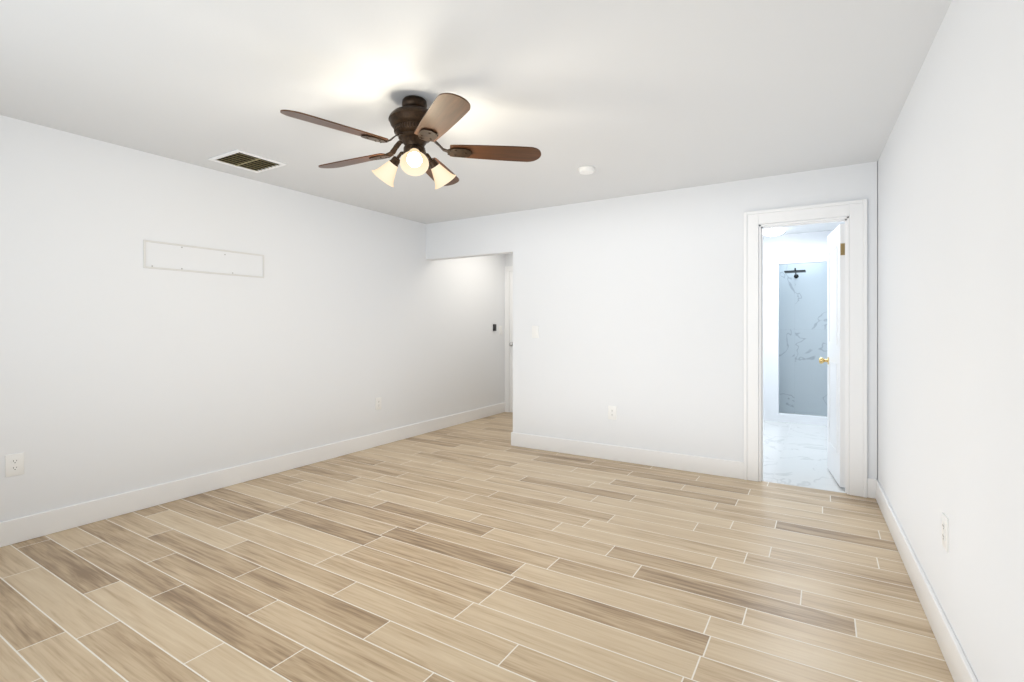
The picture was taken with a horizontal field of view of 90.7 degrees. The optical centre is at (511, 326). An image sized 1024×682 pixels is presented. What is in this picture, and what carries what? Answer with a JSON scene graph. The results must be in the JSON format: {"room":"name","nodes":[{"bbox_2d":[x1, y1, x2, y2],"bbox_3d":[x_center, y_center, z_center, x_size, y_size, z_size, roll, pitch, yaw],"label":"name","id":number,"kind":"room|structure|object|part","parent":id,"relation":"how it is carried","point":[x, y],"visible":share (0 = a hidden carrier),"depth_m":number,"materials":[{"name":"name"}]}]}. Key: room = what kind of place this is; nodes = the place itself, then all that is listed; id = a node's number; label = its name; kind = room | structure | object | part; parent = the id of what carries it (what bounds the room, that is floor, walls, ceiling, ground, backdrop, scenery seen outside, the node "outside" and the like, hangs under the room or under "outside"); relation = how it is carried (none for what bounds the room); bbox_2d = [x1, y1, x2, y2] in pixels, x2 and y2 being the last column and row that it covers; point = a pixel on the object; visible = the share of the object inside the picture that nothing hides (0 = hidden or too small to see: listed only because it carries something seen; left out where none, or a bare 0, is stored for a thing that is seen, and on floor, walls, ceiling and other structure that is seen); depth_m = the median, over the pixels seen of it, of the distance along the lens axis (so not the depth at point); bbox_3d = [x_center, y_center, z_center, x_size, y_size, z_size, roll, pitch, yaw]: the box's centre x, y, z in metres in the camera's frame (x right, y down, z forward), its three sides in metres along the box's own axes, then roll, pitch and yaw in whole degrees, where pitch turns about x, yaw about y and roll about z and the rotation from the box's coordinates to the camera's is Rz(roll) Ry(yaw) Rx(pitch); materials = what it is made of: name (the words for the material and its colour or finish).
{"room":"empty bedroom","nodes":[
{"label":"empty bedroom","id":0,"kind":"room"},
{"bbox_2d":[0,115,504,521],"bbox_3d":[-1.967,0.026,4.459,0.127,2.440,7.160,0,0,32],"label":"wall","id":1,"kind":"structure","parent":0,"point":[122,370],"depth_m":3.75,"materials":[{"name":"white paint"}]},
{"bbox_2d":[5,452,23,476],"bbox_3d":[-2.856,0.796,2.904,0.009,0.125,0.080,0,0,32],"label":"electrical outlet","id":2,"kind":"object","parent":1,"relation":"attached to","point":[14,464],"visible":1,"depth_m":2.90,"materials":[{"name":"white plastic"}]},
{"bbox_2d":[0,402,504,546],"bbox_3d":[-1.912,1.176,4.425,0.018,0.140,6.920,0,0,32],"label":"baseboard","id":3,"kind":"structure","parent":1,"relation":"attached to","point":[18,530],"depth_m":3.75,"materials":[{"name":"white wood"}]},
{"bbox_2d":[375,397,380,409],"bbox_3d":[-1.392,0.806,5.273,0.009,0.125,0.080,0,0,32],"label":"electrical outlet","id":4,"kind":"object","parent":1,"relation":"attached to","point":[378,403],"visible":1,"depth_m":5.27,"materials":[{"name":"white plastic"}]},
{"bbox_2d":[0,0,951,235],"bbox_3d":[0.597,-1.244,4.098,4.870,0.100,9.240,0,0,32],"label":"ceiling","id":5,"kind":"structure","parent":0,"point":[629,97],"depth_m":2.50,"materials":[{"name":"white paint"}]},
{"bbox_2d":[208,149,286,172],"bbox_3d":[-1.912,-1.188,3.661,0.370,0.017,0.370,0,0,32],"label":"ceiling vent","id":6,"kind":"object","parent":5,"relation":"in","point":[240,159],"visible":0.98,"depth_m":3.64,"materials":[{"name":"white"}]},
{"bbox_2d":[280,93,540,188],"bbox_3d":[-0.560,-0.972,2.681,1.266,0.444,1.298,0,0,32],"label":"ceiling fan","id":7,"kind":"object","parent":5,"relation":"hanging from","point":[417,125],"visible":1,"depth_m":2.59,"materials":[{"name":"brown wood"}]},
{"bbox_3d":[-0.824,-0.936,2.366,0.495,0.006,0.144,0,12,-44],"label":"blade","id":8,"kind":"part","parent":7,"relation":"part of","materials":[{"name":"brown wood"}]},
{"bbox_3d":[-0.897,-0.936,2.869,0.495,0.006,0.144,0,12,28],"label":"blade","id":9,"kind":"part","parent":7,"relation":"part of","materials":[{"name":"brown wood"}]},
{"bbox_3d":[-0.683,-0.821,2.723,0.140,0.141,0.138,0,0,32],"label":"lamp shade","id":10,"kind":"part","parent":7,"relation":"part of","materials":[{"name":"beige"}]},
{"bbox_3d":[-0.612,-0.891,2.696,0.097,0.080,0.054,0,0,32],"label":"light arm","id":11,"kind":"part","parent":7,"relation":"part of"},
{"bbox_3d":[-0.478,-0.821,2.486,0.132,0.141,0.134,0,0,32],"label":"lamp shade","id":12,"kind":"part","parent":7,"relation":"part of","materials":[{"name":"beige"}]},
{"bbox_3d":[-0.494,-0.891,2.567,0.082,0.080,0.086,0,0,32],"label":"light arm","id":13,"kind":"part","parent":7,"relation":"part of"},
{"bbox_3d":[-0.483,-0.836,2.507,0.077,0.094,0.080,0,0,32],"label":"bulb","id":14,"kind":"part","parent":7,"relation":"part of","materials":[{"name":"white glass"}]},
{"bbox_3d":[-0.434,-0.891,2.731,0.058,0.079,0.096,0,0,32],"label":"light arm","id":15,"kind":"part","parent":7,"relation":"part of"},
{"bbox_3d":[-0.442,-0.936,3.095,0.144,0.006,0.495,-12,-2,9],"label":"blade","id":16,"kind":"part","parent":7,"relation":"part of","materials":[{"name":"brown wood"}]},
{"bbox_3d":[-0.323,-0.936,2.281,0.144,0.006,0.495,13,-6,-26],"label":"blade","id":17,"kind":"part","parent":7,"relation":"part of","materials":[{"name":"brown wood"}]},
{"bbox_3d":[-0.377,-0.821,2.782,0.137,0.141,0.140,0,0,32],"label":"lamp shade","id":18,"kind":"part","parent":7,"relation":"part of","materials":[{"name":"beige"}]},
{"bbox_3d":[-0.087,-0.936,2.731,0.495,0.006,0.144,0,-12,-8],"label":"blade","id":19,"kind":"part","parent":7,"relation":"part of","materials":[{"name":"brown wood"}]},
{"bbox_2d":[578,166,594,174],"bbox_3d":[0.564,-1.176,3.824,0.128,0.036,0.128,0,0,32],"label":"smoke detector","id":20,"kind":"object","parent":5,"relation":"attached to","point":[585,170],"visible":1,"depth_m":3.79,"materials":[{"name":"white plastic"}]},
{"bbox_2d":[763,228,784,235],"bbox_3d":[3.245,-1.159,6.282,0.270,0.070,0.270,0,0,32],"label":"bathroom ceiling light","id":21,"kind":"object","parent":5,"relation":"attached to","point":[773,232],"visible":0.94,"depth_m":6.20,"materials":[{"name":"white"}]},
{"bbox_2d":[0,412,953,681],"bbox_3d":[0.051,1.296,3.213,4.870,0.100,7.160,0,0,32],"label":"floor","id":22,"kind":"structure","parent":0,"point":[480,550],"depth_m":2.47,"materials":[{"name":"beige tile"}]},
{"bbox_2d":[505,254,512,412],"bbox_3d":[0.782,0.026,6.899,2.000,2.440,0.120,0,0,32],"label":"wall","id":23,"kind":"structure","parent":0,"point":[508,259],"depth_m":7.34,"materials":[{"name":"white paint"}]},
{"bbox_2d":[505,266,512,411],"bbox_3d":[0.288,0.189,7.087,0.958,2.115,0.078,0,0,32],"label":"door frame","id":24,"kind":"structure","parent":23,"relation":"attached to","point":[508,269],"depth_m":7.32,"materials":[{"name":"white wood"}]},
{"bbox_2d":[426,161,876,493],"bbox_3d":[0.850,0.026,4.835,4.286,2.440,0.120,0,0,32],"label":"wall","id":25,"kind":"structure","parent":0,"point":[632,307],"depth_m":4.55,"materials":[{"name":"white paint"}]},
{"bbox_2d":[532,326,538,337],"bbox_3d":[0.234,0.056,5.137,0.080,0.125,0.013,0,0,32],"label":"light switch","id":26,"kind":"object","parent":25,"relation":"attached to","point":[535,331],"visible":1,"depth_m":5.13,"materials":[{"name":"white plastic"}]},
{"bbox_2d":[608,406,615,419],"bbox_3d":[0.933,0.806,4.708,0.080,0.125,0.009,0,0,32],"label":"outlet","id":27,"kind":"object","parent":25,"relation":"attached to","point":[612,412],"visible":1,"depth_m":4.70,"materials":[{"name":"white plastic"}]},
{"bbox_2d":[511,432,743,478],"bbox_3d":[0.940,1.176,4.701,2.230,0.140,0.018,0,0,32],"label":"baseboard","id":28,"kind":"structure","parent":25,"relation":"attached to","point":[698,464],"depth_m":4.59,"materials":[{"name":"white wood"}]},
{"bbox_2d":[744,199,866,497],"bbox_3d":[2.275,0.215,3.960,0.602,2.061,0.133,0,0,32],"label":"door frame","id":29,"kind":"structure","parent":25,"relation":"in","point":[806,222],"depth_m":3.87,"materials":[{"name":"white wood"}]},
{"bbox_2d":[819,224,844,487],"bbox_3d":[2.647,0.224,4.131,0.182,2.020,0.585,0,0,24],"label":"door","id":30,"kind":"structure","parent":29,"relation":"attached to","point":[835,360],"depth_m":4.01,"materials":[{"name":"white wood"}]},
{"bbox_3d":[2.739,0.296,4.339,0.182,0.064,0.064,0,0,24],"label":"knob","id":31,"kind":"part","parent":30,"relation":"part of","materials":[{"name":"gold metal"}]},
{"bbox_3d":[2.538,0.866,3.865,0.044,0.092,0.011,0,0,24],"label":"bath door hinge","id":32,"kind":"part","parent":30,"relation":"part of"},
{"bbox_3d":[2.538,-0.590,3.865,0.044,0.092,0.011,0,0,24],"label":"bath door hinge","id":33,"kind":"part","parent":29,"relation":"part of","materials":[{"name":"gold metal"}]},
{"bbox_3d":[2.538,0.133,3.865,0.044,0.092,0.011,0,0,24],"label":"bath door hinge","id":34,"kind":"part","parent":29,"relation":"part of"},
{"bbox_2d":[763,230,832,425],"bbox_3d":[3.656,0.026,6.557,1.250,2.440,0.100,0,0,32],"label":"wall","id":35,"kind":"structure","parent":0,"point":[799,248],"depth_m":6.62,"materials":[{"name":"white paint"}]},
{"bbox_2d":[761,412,844,492],"bbox_3d":[2.902,1.296,5.812,2.750,0.100,3.900,0,0,32],"label":"floor","id":36,"kind":"structure","parent":0,"point":[794,454],"depth_m":4.88,"materials":[{"name":"tile"}]},
{"bbox_2d":[779,262,826,415],"bbox_3d":[4.103,0.026,7.280,1.250,2.440,0.140,0,0,32],"label":"wall","id":37,"kind":"structure","parent":0,"point":[802,339],"depth_m":7.15,"materials":[{"name":"white stone"}]},
{"bbox_2d":[784,268,805,277],"bbox_3d":[3.934,-0.743,7.017,0.250,0.118,0.485,0,0,32],"label":"shower head","id":38,"kind":"object","parent":37,"relation":"attached to","point":[795,271],"visible":1,"depth_m":6.92},
{"bbox_2d":[877,0,1023,681],"bbox_3d":[1.505,0.026,1.374,0.464,2.440,5.320,0,0,32],"label":"wall","id":39,"kind":"structure","parent":0,"point":[950,304],"depth_m":1.73,"materials":[{"name":"white paint"}]},
{"bbox_2d":[868,478,977,681],"bbox_3d":[1.339,1.176,1.406,0.201,0.140,5.200,0,0,32],"label":"baseboard","id":40,"kind":"structure","parent":39,"relation":"attached to","point":[960,669],"depth_m":2.16,"materials":[{"name":"white wood"}]},
{"bbox_2d":[942,513,948,552],"bbox_3d":[1.652,0.786,1.930,0.011,0.125,0.080,0,0,32],"label":"outlet","id":41,"kind":"object","parent":39,"relation":"attached to","point":[945,531],"visible":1,"depth_m":1.91,"materials":[{"name":"white plastic"}]}
]}

